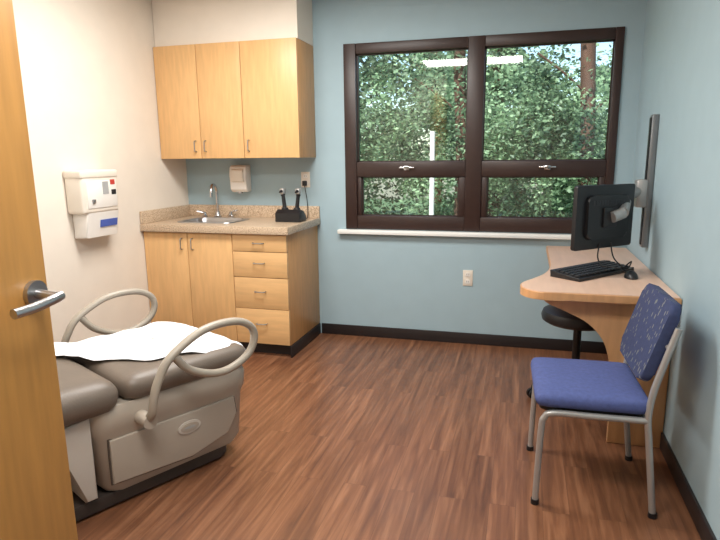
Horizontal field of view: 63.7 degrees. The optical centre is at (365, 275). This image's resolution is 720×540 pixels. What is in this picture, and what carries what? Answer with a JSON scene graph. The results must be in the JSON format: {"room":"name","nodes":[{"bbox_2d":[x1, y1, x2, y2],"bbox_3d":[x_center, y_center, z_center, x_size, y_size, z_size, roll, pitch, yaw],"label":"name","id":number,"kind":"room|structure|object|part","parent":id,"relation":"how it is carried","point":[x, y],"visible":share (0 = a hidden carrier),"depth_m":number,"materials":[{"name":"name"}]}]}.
{"room":"examination room","nodes":[
{"label":"examination room","id":0,"kind":"room"},
{"bbox_2d":[12,0,188,342],"bbox_3d":[-2.165,-0.324,2.133,0.150,2.500,5.200,3,12,15],"label":"wall","id":1,"kind":"structure","parent":0,"point":[87,66],"depth_m":3.58,"materials":[{"name":"white paint"}]},
{"bbox_2d":[63,169,118,238],"bbox_3d":[-1.640,-0.438,3.508,0.138,0.405,0.320,3,12,15],"label":"dispenser","id":2,"kind":"object","parent":1,"relation":"attached to","point":[92,198],"visible":1,"depth_m":3.43,"materials":[{"name":"beige plastic"}]},
{"bbox_3d":[-1.587,-0.493,3.490,0.010,0.160,0.255,3,12,15],"label":"door panel","id":3,"kind":"part","parent":2,"relation":"part of","materials":[{"name":"white plastic"}]},
{"bbox_2d":[76,333,700,539],"bbox_3d":[-0.499,1.014,1.999,3.550,0.100,5.600,3,12,15],"label":"floor","id":4,"kind":"structure","parent":0,"point":[346,437],"depth_m":2.55,"materials":[{"name":"brown wood"}]},
{"bbox_2d":[54,288,257,521],"bbox_3d":[-1.253,0.540,2.333,0.897,0.687,1.455,10,15,41],"label":"exam table","id":5,"kind":"object","parent":4,"relation":"on","point":[144,406],"visible":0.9,"depth_m":2.35,"materials":[{"name":"beige fabric"}]},
{"bbox_2d":[56,356,117,426],"bbox_3d":[-1.447,0.466,2.087,0.690,0.147,0.860,10,15,41],"label":"cushion","id":6,"kind":"object","parent":5,"relation":"on","point":[88,395],"depth_m":2.13,"materials":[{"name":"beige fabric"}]},
{"bbox_3d":[-1.262,0.256,2.887,0.080,0.352,0.516,10,15,41],"label":"arm rail","id":7,"kind":"part","parent":5,"relation":"part of","materials":[{"name":"plastic"}]},
{"bbox_2d":[134,409,157,429],"bbox_3d":[-0.854,0.551,2.238,0.100,0.056,0.056,10,15,41],"label":"socket","id":8,"kind":"object","parent":5,"relation":"attached to","point":[142,417],"depth_m":2.21,"materials":[{"name":"beige plastic"}]},
{"bbox_2d":[63,321,244,399],"bbox_3d":[-0.955,0.355,2.618,0.670,0.114,0.585,10,15,41],"label":"seat cushion","id":9,"kind":"object","parent":5,"relation":"on","point":[130,359],"depth_m":2.46,"materials":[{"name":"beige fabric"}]},
{"bbox_3d":[-0.657,0.360,2.349,0.080,0.352,0.516,10,15,41],"label":"arm rail","id":10,"kind":"part","parent":5,"relation":"part of","materials":[{"name":"plastic"}]},
{"bbox_2d":[139,204,320,357],"bbox_3d":[-0.952,0.000,4.273,1.106,0.990,0.638,3,12,15],"label":"base cabinet","id":11,"kind":"object","parent":4,"relation":"on","point":[249,265],"visible":0.96,"depth_m":4.02,"materials":[{"name":"brown wood"}]},
{"bbox_3d":[-1.391,0.065,4.113,0.342,0.755,0.020,3,12,15],"label":"door","id":12,"kind":"part","parent":11,"relation":"part of","materials":[{"name":"brown wood"}]},
{"bbox_3d":[-1.060,0.079,4.024,0.336,0.755,0.020,3,12,15],"label":"door","id":13,"kind":"part","parent":11,"relation":"part of","materials":[{"name":"brown wood"}]},
{"bbox_2d":[147,216,316,226],"bbox_3d":[-0.958,-0.376,4.200,1.100,0.044,0.632,3,12,15],"label":"countertop","id":14,"kind":"structure","parent":11,"relation":"on","point":[253,221],"depth_m":4.07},
{"bbox_2d":[177,217,249,223],"bbox_3d":[-1.107,-0.337,4.260,0.450,0.153,0.360,3,12,15],"label":"sink basin","id":15,"kind":"object","parent":14,"relation":"in","point":[199,220],"depth_m":4.35,"materials":[{"name":"metal"}]},
{"bbox_2d":[197,183,237,216],"bbox_3d":[-1.139,-0.575,4.416,0.314,0.261,0.143,-1,12,-5],"label":"faucet","id":16,"kind":"object","parent":14,"relation":"on","point":[217,212],"visible":0.97,"depth_m":4.45,"materials":[{"name":"silver metal"}]},
{"bbox_2d":[275,188,305,221],"bbox_3d":[-0.533,-0.506,4.113,0.190,0.232,0.130,3,12,15],"label":"charger","id":17,"kind":"object","parent":14,"relation":"on","point":[284,214],"visible":1,"depth_m":4.08,"materials":[{"name":"black plastic"}]},
{"bbox_3d":[-0.582,-0.529,4.130,0.045,0.116,0.035,3,12,15],"label":"handle","id":18,"kind":"part","parent":17,"relation":"part of","materials":[{"name":"black plastic"}]},
{"bbox_3d":[-0.480,-0.524,4.102,0.045,0.116,0.035,3,12,15],"label":"handle","id":19,"kind":"part","parent":17,"relation":"part of","materials":[{"name":"black plastic"}]},
{"bbox_3d":[-0.707,-0.219,3.865,0.393,0.113,0.020,3,12,15],"label":"drawer","id":20,"kind":"part","parent":11,"relation":"part of","materials":[{"name":"brown wood"}]},
{"bbox_3d":[-0.706,-0.076,3.894,0.393,0.172,0.020,3,12,15],"label":"drawer","id":21,"kind":"part","parent":11,"relation":"part of","materials":[{"name":"brown wood"}]},
{"bbox_3d":[-0.704,0.117,3.933,0.393,0.213,0.020,3,12,15],"label":"drawer","id":22,"kind":"part","parent":11,"relation":"part of","materials":[{"name":"brown wood"}]},
{"bbox_3d":[-0.702,0.345,3.980,0.393,0.245,0.020,3,12,15],"label":"drawer","id":23,"kind":"part","parent":11,"relation":"part of","materials":[{"name":"brown wood"}]},
{"bbox_2d":[526,305,594,397],"bbox_3d":[1.191,0.433,3.249,0.538,0.508,0.532,3,12,15],"label":"stool","id":24,"kind":"object","parent":4,"relation":"on","point":[550,314],"visible":0.2,"depth_m":3.14,"materials":[{"name":"black leather"}]},
{"bbox_3d":[1.185,0.220,3.220,0.400,0.078,0.400,3,12,15],"label":"seat","id":25,"kind":"part","parent":24,"relation":"part of","materials":[{"name":"black plastic"}]},
{"bbox_2d":[520,246,681,447],"bbox_3d":[1.218,0.302,3.303,0.668,0.739,1.453,3,12,15],"label":"computer desk","id":26,"kind":"object","parent":4,"relation":"on","point":[607,304],"visible":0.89,"depth_m":2.67,"materials":[{"name":"brown wood"}]},
{"bbox_2d":[550,260,633,281],"bbox_3d":[1.175,-0.031,2.992,0.470,0.037,0.173,-8,14,-34],"label":"keyboard","id":27,"kind":"object","parent":26,"relation":"on","point":[592,270],"visible":0.88,"depth_m":2.93,"materials":[{"name":"black plastic"}]},
{"bbox_3d":[1.104,0.443,2.713,0.566,0.701,0.032,3,12,15],"label":"support panel","id":28,"kind":"part","parent":26,"relation":"part of","materials":[{"name":"brown wood"}]},
{"bbox_2d":[624,270,637,279],"bbox_3d":[1.322,-0.009,2.881,0.064,0.036,0.110,3,12,15],"label":"computer mouse","id":29,"kind":"object","parent":26,"relation":"on","point":[632,275],"visible":1,"depth_m":2.85,"materials":[{"name":"black plastic"}]},
{"bbox_2d":[526,283,682,519],"bbox_3d":[0.932,0.456,2.356,0.489,0.824,0.468,2,12,13],"label":"chair","id":30,"kind":"object","parent":4,"relation":"on","point":[572,388],"visible":1,"depth_m":2.19,"materials":[{"name":"blue fabric"}]},
{"bbox_2d":[531,357,647,413],"bbox_3d":[0.895,0.432,2.360,0.415,0.070,0.450,2,12,13],"label":"seat cushion","id":31,"kind":"object","parent":30,"relation":"on","point":[560,385],"depth_m":2.23,"materials":[{"name":"blue fabric"}]},
{"bbox_3d":[1.105,0.210,2.264,0.040,0.310,0.410,19,15,9],"label":"backrest","id":32,"kind":"part","parent":30,"relation":"part of","materials":[{"name":"fabric"}]},
{"bbox_2d":[186,0,646,341],"bbox_3d":[0.183,-0.776,4.245,3.550,2.500,0.200,3,12,15],"label":"wall","id":33,"kind":"structure","parent":0,"point":[392,281],"depth_m":4.14,"materials":[{"name":"blue paint"}]},
{"bbox_2d":[151,0,315,158],"bbox_3d":[-0.939,-1.427,4.124,1.083,1.152,0.359,3,12,15],"label":"upper cabinet","id":34,"kind":"object","parent":33,"relation":"attached to","point":[234,78],"visible":1,"depth_m":3.99,"materials":[{"name":"brown wood"}]},
{"bbox_3d":[-1.334,-1.230,4.126,0.332,0.774,0.019,3,12,15],"label":"door","id":35,"kind":"part","parent":34,"relation":"part of","materials":[{"name":"brown wood"}]},
{"bbox_3d":[-1.010,-1.216,4.039,0.331,0.774,0.019,3,12,15],"label":"door","id":36,"kind":"part","parent":34,"relation":"part of","materials":[{"name":"brown wood"}]},
{"bbox_3d":[-0.649,-1.200,3.942,0.410,0.774,0.019,3,12,15],"label":"door","id":37,"kind":"part","parent":34,"relation":"part of","materials":[{"name":"brown wood"}]},
{"bbox_2d":[229,165,251,193],"bbox_3d":[-0.953,-0.735,4.402,0.136,0.212,0.111,3,12,15],"label":"soap dispenser","id":38,"kind":"object","parent":33,"relation":"attached to","point":[239,175],"visible":1,"depth_m":4.36,"materials":[{"name":"white plastic"}]},
{"bbox_2d":[188,204,319,217],"bbox_3d":[-0.876,-0.502,4.476,1.104,0.090,0.019,3,12,15],"label":"backsplash","id":39,"kind":"structure","parent":33,"relation":"attached to","point":[243,210],"depth_m":4.47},
{"bbox_2d":[301,172,309,218],"bbox_3d":[-0.468,-0.590,4.257,0.073,0.341,0.190,3,12,15],"label":"power outlet","id":40,"kind":"object","parent":33,"relation":"attached to","point":[305,176],"visible":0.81,"depth_m":4.31,"materials":[{"name":"beige plastic"}]},
{"bbox_3d":[-0.447,-0.720,4.322,0.070,0.114,0.006,3,12,15],"label":"plate","id":41,"kind":"part","parent":40,"relation":"part of","materials":[{"name":"beige plastic"}]},
{"bbox_2d":[399,166,414,169],"bbox_3d":[0.291,-0.761,4.092,0.110,0.030,0.022,3,12,15],"label":"window latch","id":42,"kind":"object","parent":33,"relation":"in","point":[404,167],"depth_m":4.08,"materials":[{"name":"silver metal"}]},
{"bbox_2d":[337,229,570,239],"bbox_3d":[0.736,-0.291,4.059,1.945,0.032,0.050,3,12,15],"label":"window sill","id":43,"kind":"structure","parent":33,"relation":"attached to","point":[340,231],"depth_m":4.06,"materials":[{"name":"white paint"}]},
{"bbox_2d":[322,323,606,353],"bbox_3d":[0.697,0.453,4.243,2.150,0.082,0.012,3,12,15],"label":"baseboard","id":44,"kind":"structure","parent":33,"relation":"attached to","point":[328,328],"depth_m":4.23,"materials":[{"name":"black plastic"}]},
{"bbox_2d":[463,270,472,285],"bbox_3d":[0.732,0.015,4.145,0.070,0.114,0.010,3,12,15],"label":"power outlet","id":45,"kind":"object","parent":33,"relation":"attached to","point":[467,274],"visible":1,"depth_m":4.14,"materials":[{"name":"beige plastic"}]},
{"bbox_2d":[343,26,624,233],"bbox_3d":[0.743,-0.957,3.986,1.825,1.294,0.105,3,12,15],"label":"frame","id":46,"kind":"object","parent":33,"relation":"attached to","point":[473,173],"visible":0.87,"depth_m":3.96,"materials":[{"name":"brown wood"}]},
{"bbox_2d":[357,40,614,218],"bbox_3d":[0.757,-0.968,3.967,1.685,1.125,0.010,3,12,15],"label":"bead","id":47,"kind":"object","parent":33,"relation":"attached to","point":[613,41],"visible":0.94,"depth_m":3.96,"materials":[{"name":"brown metal"}]},
{"bbox_2d":[539,165,555,169],"bbox_3d":[1.208,-0.720,3.846,0.110,0.030,0.022,3,12,15],"label":"window latch","id":48,"kind":"object","parent":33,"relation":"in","point":[546,167],"depth_m":3.84,"materials":[{"name":"silver metal"}]},
{"bbox_2d":[627,0,719,539],"bbox_3d":[1.116,-0.176,1.253,0.150,2.500,5.200,3,12,15],"label":"wall","id":49,"kind":"structure","parent":0,"point":[680,81],"depth_m":2.42,"materials":[{"name":"blue paint"}]},
{"bbox_2d":[597,114,658,271],"bbox_3d":[1.383,-0.434,3.018,0.151,0.804,0.492,9,15,39],"label":"mount","id":50,"kind":"object","parent":49,"relation":"attached to","point":[642,198],"depth_m":3.11,"materials":[{"name":"metal"}]},
{"bbox_2d":[570,183,634,250],"bbox_3d":[1.220,-0.300,2.936,0.424,0.320,0.060,-7,13,-28],"label":"computer monitor","id":51,"kind":"object","parent":50,"relation":"attached to","point":[592,224],"visible":0.99,"depth_m":2.90,"materials":[{"name":"black plastic"}]},
{"bbox_3d":[1.231,-0.297,2.917,0.100,0.100,0.014,-7,13,-28],"label":"mount plate","id":52,"kind":"part","parent":51,"relation":"part of","materials":[{"name":"black plastic"}]},
{"bbox_3d":[1.335,-0.360,2.991,0.087,0.146,0.311,8,14,36],"label":"arm","id":53,"kind":"part","parent":50,"relation":"part of","materials":[{"name":"silver metal"}]},
{"bbox_3d":[1.438,-0.438,3.127,0.145,0.120,0.072,-8,14,-32],"label":"arm","id":54,"kind":"part","parent":50,"relation":"part of","materials":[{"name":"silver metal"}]},
{"bbox_2d":[659,432,716,539],"bbox_3d":[1.047,1.006,1.510,0.012,0.082,5.188,3,12,15],"label":"baseboard","id":55,"kind":"structure","parent":49,"relation":"attached to","point":[696,513],"depth_m":2.25,"materials":[{"name":"black plastic"}]},
{"bbox_3d":[-1.744,-0.009,0.568,1.500,2.500,0.120,3,12,15],"label":"wall","id":56,"kind":"structure","parent":0,"visible":0},
{"bbox_2d":[0,0,77,539],"bbox_3d":[-0.891,0.095,0.945,0.045,2.110,0.941,2,12,13],"label":"door leaf","id":57,"kind":"structure","parent":56,"relation":"in","point":[36,496],"depth_m":1.32,"materials":[{"name":"brown wood"}]},
{"bbox_2d":[9,280,65,318],"bbox_3d":[-0.807,0.049,1.315,0.203,0.064,0.154,2,12,13],"label":"door handle","id":58,"kind":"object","parent":57,"relation":"attached to","point":[37,297],"depth_m":1.32,"materials":[{"name":"metal"}]},
{"label":"outside","id":59,"kind":"structure","parent":0,"visible":0},
{"bbox_2d":[364,199,559,216],"bbox_3d":[2.494,-1.184,15.211,30.000,0.080,21.700,3,12,15],"label":"lawn","id":60,"kind":"structure","parent":59,"point":[405,200],"depth_m":22.49,"materials":[{"name":"green plant"}]},
{"bbox_2d":[359,55,454,214],"bbox_3d":[-1.309,-2.773,10.420,6.198,5.015,3.832,7,14,31],"label":"tree","id":61,"kind":"object","parent":60,"relation":"on","point":[375,62],"visible":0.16,"depth_m":10.02,"materials":[{"name":"green plant"}]},
{"bbox_2d":[429,131,434,214],"bbox_3d":[0.748,-0.541,6.570,0.056,2.140,0.056,3,12,15],"label":"light pole","id":62,"kind":"object","parent":60,"relation":"on","point":[432,133],"visible":0.34,"depth_m":6.45,"materials":[{"name":"white metal"}]},
{"bbox_2d":[359,47,529,214],"bbox_3d":[2.342,-4.522,15.651,11.230,6.286,5.120,5,13,26],"label":"tree","id":63,"kind":"object","parent":60,"relation":"on","point":[408,54],"visible":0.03,"depth_m":15.90,"materials":[{"name":"green plant"}]},
{"bbox_2d":[359,47,603,216],"bbox_3d":[1.407,-2.187,8.669,3.933,4.512,3.777,4,13,23],"label":"tree","id":64,"kind":"object","parent":60,"relation":"on","point":[459,73],"visible":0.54,"depth_m":8.53,"materials":[{"name":"green plant"}]},
{"bbox_2d":[359,46,609,216],"bbox_3d":[1.971,-3.680,11.870,7.707,6.152,3.973,0,12,1],"label":"tree","id":65,"kind":"object","parent":60,"relation":"on","point":[493,61],"visible":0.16,"depth_m":11.51,"materials":[{"name":"green plant"}]},
{"bbox_2d":[436,43,611,216],"bbox_3d":[3.299,-2.274,7.753,3.528,5.012,3.943,-8,13,-31],"label":"tree","id":66,"kind":"object","parent":60,"relation":"on","point":[587,59],"visible":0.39,"depth_m":7.94,"materials":[{"name":"green plant"}]},
{"bbox_2d":[501,44,612,216],"bbox_3d":[5.718,-3.120,9.888,7.324,5.773,3.830,4,12,21],"label":"tree","id":67,"kind":"object","parent":60,"relation":"on","point":[603,70],"visible":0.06,"depth_m":10.35,"materials":[{"name":"green plant"}]},
{"bbox_2d":[516,51,610,216],"bbox_3d":[6.735,-4.649,14.599,7.984,6.872,5.566,4,12,20],"label":"tree","id":68,"kind":"object","parent":60,"relation":"on","point":[606,66],"visible":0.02,"depth_m":14.41,"materials":[{"name":"green plant"}]}
]}

